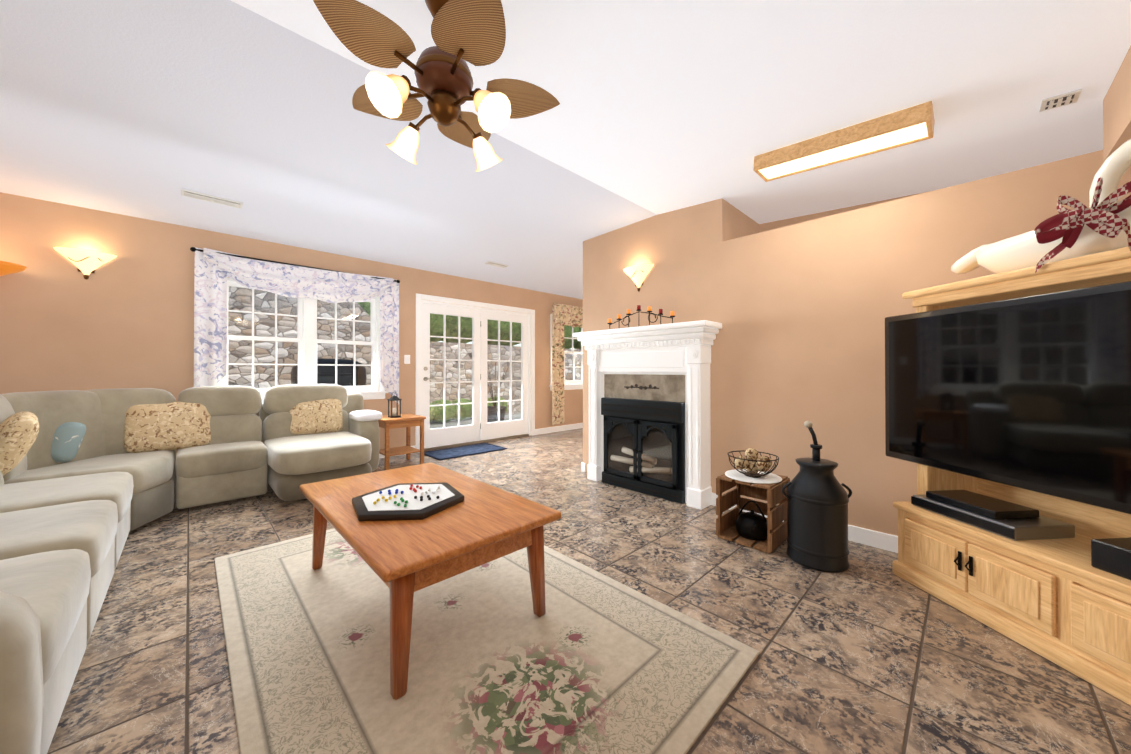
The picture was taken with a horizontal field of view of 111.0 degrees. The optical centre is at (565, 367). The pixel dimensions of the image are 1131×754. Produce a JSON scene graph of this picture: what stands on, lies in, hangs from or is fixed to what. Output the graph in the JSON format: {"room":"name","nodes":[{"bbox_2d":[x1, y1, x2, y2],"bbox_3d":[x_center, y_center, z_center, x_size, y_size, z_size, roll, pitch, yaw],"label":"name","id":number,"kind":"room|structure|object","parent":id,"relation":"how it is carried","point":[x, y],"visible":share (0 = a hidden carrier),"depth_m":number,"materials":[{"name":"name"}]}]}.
{"room":"living room","nodes":[
{"label":"living room","id":0,"kind":"room"},
{"bbox_2d":[0,192,582,464],"bbox_3d":[-1.717,-0.175,5.544,8.120,2.620,0.150,0,-1,-44],"label":"wall","id":1,"kind":"structure","parent":0,"point":[124,318],"depth_m":3.41,"materials":[{"name":"paint"}]},
{"bbox_2d":[53,247,116,279],"bbox_3d":[-3.951,-0.846,3.199,0.340,0.230,0.105,0,-1,-44],"label":"sconce","id":2,"kind":"object","parent":1,"relation":"attached to","point":[86,263],"visible":1,"depth_m":3.20,"materials":[{"name":"beige glass"}]},
{"bbox_2d":[215,276,387,399],"bbox_3d":[-2.893,-0.288,4.365,1.670,1.350,0.207,0,-1,-44],"label":"window","id":3,"kind":"structure","parent":1,"relation":"in","point":[307,340],"depth_m":4.34,"materials":[{"name":"white wood"}]},
{"bbox_2d":[190,247,399,403],"bbox_3d":[-2.781,-0.331,4.257,1.922,1.595,0.125,0,-1,-44],"label":"swag","id":4,"kind":"object","parent":3,"relation":"hanging from","point":[213,269],"visible":1,"depth_m":3.98,"materials":[{"name":"white fabric"}]},
{"bbox_2d":[379,445,415,457],"bbox_3d":[-3.215,1.074,3.970,3.430,0.100,0.015,0,-1,-44],"label":"baseboard","id":5,"kind":"structure","parent":1,"relation":"attached to","point":[380,455],"depth_m":4.88,"materials":[{"name":"white wood"}]},
{"bbox_2d":[404,355,409,363],"bbox_3d":[-2.068,-0.108,5.087,0.075,0.115,0.016,0,-1,-44],"label":"switch plate","id":6,"kind":"object","parent":1,"relation":"attached to","point":[406,359],"visible":1,"depth_m":5.08,"materials":[{"name":"white plastic"}]},
{"bbox_2d":[415,293,534,452],"bbox_3d":[-1.306,0.078,5.922,2.040,2.120,0.172,0,-1,-44],"label":"door frame","id":7,"kind":"structure","parent":1,"relation":"in","point":[479,429],"depth_m":5.85,"materials":[{"name":"white wood"}]},
{"bbox_2d":[535,423,582,434],"bbox_3d":[0.310,1.098,7.381,2.340,0.100,0.015,0,-1,-44],"label":"baseboard","id":8,"kind":"structure","parent":1,"relation":"attached to","point":[579,425],"depth_m":6.95,"materials":[{"name":"white wood"}]},
{"bbox_2d":[549,314,582,390],"bbox_3d":[0.072,-0.268,7.233,1.080,1.350,0.207,0,-1,-44],"label":"window","id":9,"kind":"structure","parent":1,"relation":"in","point":[573,384],"depth_m":7.24,"materials":[{"name":"white wood"}]},
{"bbox_2d":[552,303,582,424],"bbox_3d":[0.212,-0.064,7.087,1.180,2.100,0.134,0,-1,-44],"label":"curtain","id":10,"kind":"object","parent":9,"relation":"hanging from","point":[563,315],"visible":0.52,"depth_m":6.79,"materials":[{"name":"beige fabric"}]},
{"bbox_2d":[0,0,1130,298],"bbox_3d":[0.504,-1.432,3.257,8.120,0.498,6.540,0,-1,-44],"label":"ceiling","id":11,"kind":"structure","parent":0,"point":[144,108],"depth_m":2.07,"materials":[{"name":"white paint"}]},
{"bbox_2d":[181,189,242,208],"bbox_3d":[-2.815,-1.343,3.106,0.360,0.018,0.130,0,-1,-44],"label":"ceiling vent","id":12,"kind":"object","parent":11,"relation":"in","point":[208,198],"visible":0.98,"depth_m":3.09,"materials":[{"name":"white"}]},
{"bbox_2d":[313,0,559,171],"bbox_3d":[-0.449,-1.091,1.402,0.827,0.560,0.831,0,-1,-44],"label":"ceiling fan","id":13,"kind":"object","parent":11,"relation":"hanging from","point":[473,32],"visible":1,"depth_m":1.32,"materials":[{"name":"brown metal"}]},
{"bbox_2d":[485,261,507,267],"bbox_3d":[-0.888,-1.328,5.026,0.300,0.018,0.110,0,-1,-44],"label":"ceiling vent","id":14,"kind":"object","parent":11,"relation":"in","point":[496,264],"visible":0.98,"depth_m":5.00,"materials":[{"name":"white"}]},
{"bbox_2d":[753,101,934,181],"bbox_3d":[1.548,-1.261,2.234,0.220,0.144,0.824,0,-1,-44],"label":"fluorescent ceiling light","id":15,"kind":"object","parent":11,"relation":"attached to","point":[910,125],"visible":1,"depth_m":2.14,"materials":[{"name":"brown wood"}]},
{"bbox_2d":[1039,89,1081,111],"bbox_3d":[2.319,-1.249,1.825,0.115,0.022,0.115,0,-1,-44],"label":"ceiling vent","id":16,"kind":"object","parent":11,"relation":"in","point":[1061,100],"visible":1,"depth_m":1.81,"materials":[{"name":"white"}]},
{"bbox_2d":[47,428,1130,753],"bbox_3d":[0.504,1.169,3.238,8.120,0.100,6.540,0,-1,-44],"label":"floor","id":17,"kind":"structure","parent":0,"point":[867,652],"depth_m":1.57,"materials":[{"name":"tile"}]},
{"bbox_2d":[0,261,26,275],"bbox_3d":[-4.171,0.180,2.771,0.380,1.869,0.380,0,-1,-44],"label":"floor lamp","id":18,"kind":"object","parent":17,"relation":"on","point":[6,268],"visible":0.81,"depth_m":2.82,"materials":[{"name":"orange metal"}]},
{"bbox_2d":[0,384,382,753],"bbox_3d":[-2.097,0.632,2.339,2.695,0.952,3.660,0,-1,-44],"label":"sofa","id":19,"kind":"object","parent":17,"relation":"on","point":[90,480],"visible":1,"depth_m":2.61,"materials":[{"name":"white fabric"}]},
{"bbox_2d":[378,413,425,469],"bbox_3d":[-1.943,0.847,4.519,0.460,0.558,0.460,0,-1,-44],"label":"end table","id":20,"kind":"object","parent":17,"relation":"on","point":[407,421],"visible":0.75,"depth_m":4.42,"materials":[{"name":"brown wood"}]},
{"bbox_2d":[387,392,401,417],"bbox_3d":[-1.958,0.420,4.451,0.120,0.293,0.120,0,-1,-44],"label":"lantern","id":21,"kind":"object","parent":20,"relation":"on","point":[394,411],"visible":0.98,"depth_m":4.43,"materials":[{"name":"grey metal"}]},
{"bbox_2d":[424,443,506,459],"bbox_3d":[-1.365,1.126,5.271,1.000,0.015,0.560,0,-1,-44],"label":"door mat","id":22,"kind":"object","parent":17,"relation":"on","point":[455,452],"visible":0.85,"depth_m":5.21,"materials":[{"name":"blue fabric"}]},
{"bbox_2d":[215,528,759,753],"bbox_3d":[-0.639,1.104,1.875,1.480,0.012,2.470,0,-1,-44],"label":"rug","id":23,"kind":"object","parent":17,"relation":"on","point":[590,661],"visible":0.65,"depth_m":1.45,"materials":[{"name":"beige fabric"}]},
{"bbox_2d":[299,463,561,699],"bbox_3d":[-0.737,0.868,1.928,0.760,0.456,1.300,0,-1,-44],"label":"coffee table","id":24,"kind":"object","parent":23,"relation":"on","point":[482,523],"visible":0.94,"depth_m":1.58,"materials":[{"name":"brown wood"}]},
{"bbox_2d":[352,483,463,520],"bbox_3d":[-0.742,0.617,1.841,0.487,0.044,0.509,0,-1,-44],"label":"game board","id":25,"kind":"object","parent":24,"relation":"on","point":[410,501],"visible":1,"depth_m":1.76,"materials":[{"name":"black"}]},
{"bbox_2d":[573,320,721,509],"bbox_3d":[0.667,0.384,3.513,0.290,1.475,1.400,0,-1,-44],"label":"fireplace","id":26,"kind":"object","parent":17,"relation":"on","point":[649,413],"visible":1,"depth_m":3.39,"materials":[{"name":"white wood"}]},
{"bbox_2d":[607,305,674,328],"bbox_3d":[0.663,-0.459,3.515,0.070,0.208,0.724,0,-1,-44],"label":"candelabra","id":27,"kind":"object","parent":26,"relation":"on","point":[639,310],"visible":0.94,"depth_m":3.50,"materials":[{"name":"black metal"}]},
{"bbox_2d":[716,468,789,553],"bbox_3d":[1.228,0.912,2.549,0.340,0.396,0.340,0,-1,-44],"label":"crate","id":28,"kind":"object","parent":17,"relation":"on","point":[772,495],"visible":0.54,"depth_m":2.54,"materials":[{"name":"brown wood"}]},
{"bbox_2d":[736,500,767,540],"bbox_3d":[1.199,0.981,2.521,0.261,0.225,0.200,0,-1,-44],"label":"kettle","id":29,"kind":"object","parent":28,"relation":"in","point":[751,525],"visible":1,"depth_m":2.48,"materials":[{"name":"black metal"}]},
{"bbox_2d":[725,448,781,483],"bbox_3d":[1.228,0.622,2.551,0.340,0.182,0.340,0,-1,-44],"label":"decorative bowl","id":30,"kind":"object","parent":28,"relation":"on","point":[755,470],"visible":1,"depth_m":2.52,"materials":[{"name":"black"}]},
{"bbox_2d":[781,421,851,572],"bbox_3d":[1.457,0.711,2.257,0.308,0.801,0.308,0,-1,-44],"label":"milk can","id":31,"kind":"object","parent":17,"relation":"on","point":[817,496],"visible":1,"depth_m":2.15,"materials":[{"name":"grey paint"}]},
{"bbox_2d":[892,247,1130,705],"bbox_3d":[2.025,0.347,1.454,0.475,1.520,1.362,0,0,-6],"label":"tv stand","id":32,"kind":"object","parent":17,"relation":"on","point":[1047,577],"visible":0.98,"depth_m":1.61,"materials":[{"name":"brown wood"}]},
{"bbox_2d":[885,281,1130,513],"bbox_3d":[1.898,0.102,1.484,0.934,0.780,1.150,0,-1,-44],"label":"screen","id":33,"kind":"object","parent":32,"relation":"in","point":[1032,393],"visible":1,"depth_m":1.57,"materials":[{"name":"black glass"}]},
{"bbox_2d":[951,139,1130,274],"bbox_3d":[2.060,-0.615,1.580,0.639,0.482,0.712,0,-1,-44],"label":"decor","id":34,"kind":"object","parent":32,"relation":"on","point":[1102,223],"visible":0.98,"depth_m":1.48,"materials":[{"name":"beige ceramic"}]},
{"bbox_2d":[583,150,1130,535],"bbox_3d":[1.934,-0.192,3.101,0.950,2.620,4.040,0,-1,-44],"label":"wall","id":35,"kind":"structure","parent":0,"point":[800,308],"depth_m":2.65,"materials":[{"name":"paint"}]},
{"bbox_2d":[581,462,584,471],"bbox_3d":[1.428,1.084,5.409,3.475,0.100,0.035,0,-1,-44],"label":"baseboard","id":36,"kind":"structure","parent":35,"relation":"attached to","point":[582,464],"depth_m":4.20,"materials":[{"name":"white wood"}]},
{"bbox_2d":[623,264,653,291],"bbox_3d":[0.661,-0.833,3.655,0.112,0.230,0.340,0,-1,-44],"label":"sconce","id":37,"kind":"object","parent":35,"relation":"attached to","point":[637,274],"visible":0.98,"depth_m":3.63,"materials":[{"name":"beige glass"}]},
{"bbox_2d":[711,493,897,552],"bbox_3d":[2.088,1.062,2.239,0.015,0.100,2.600,0,-1,-44],"label":"baseboard","id":38,"kind":"structure","parent":35,"relation":"attached to","point":[876,539],"depth_m":2.42,"materials":[{"name":"white wood"}]},
{"bbox_2d":[1103,46,1130,161],"bbox_3d":[2.486,-0.205,1.200,8.120,2.620,0.840,0,-1,-44],"label":"wall","id":39,"kind":"structure","parent":0,"point":[1117,116],"depth_m":1.64,"materials":[{"name":"paint"}]},
{"label":"outside","id":40,"kind":"structure","parent":0,"visible":0},
{"bbox_2d":[430,413,520,428],"bbox_3d":[-4.468,1.230,8.967,22.000,0.100,8.610,0,-1,-44],"label":"ground","id":41,"kind":"structure","parent":40,"point":[455,422],"depth_m":8.32,"materials":[{"name":"grey"}]},
{"bbox_2d":[291,359,366,385],"bbox_3d":[-3.104,0.497,5.118,1.240,1.230,0.628,0,-1,-44],"label":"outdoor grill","id":42,"kind":"object","parent":41,"relation":"on","point":[320,370],"depth_m":4.93,"materials":[{"name":"black metal"}]},
{"bbox_2d":[228,286,580,421],"bbox_3d":[-3.637,-0.172,8.118,22.000,2.850,0.600,0,-1,-44],"label":"stone wall","id":43,"kind":"structure","parent":41,"relation":"on","point":[329,330],"depth_m":7.05,"materials":[{"name":"grey stone"}]},
{"bbox_2d":[357,302,580,422],"bbox_3d":[-4.082,-1.670,8.617,21.676,5.674,3.097,0,-1,-44],"label":"hedge","id":44,"kind":"object","parent":41,"relation":"on","point":[491,324],"depth_m":9.54,"materials":[{"name":"green plant"}]},
{"bbox_2d":[487,362,507,422],"bbox_3d":[-1.277,0.480,7.058,0.486,1.372,0.498,0,-1,-44],"label":"planter","id":45,"kind":"object","parent":41,"relation":"on","point":[495,417],"depth_m":6.93,"materials":[{"name":"grey"}]}
]}

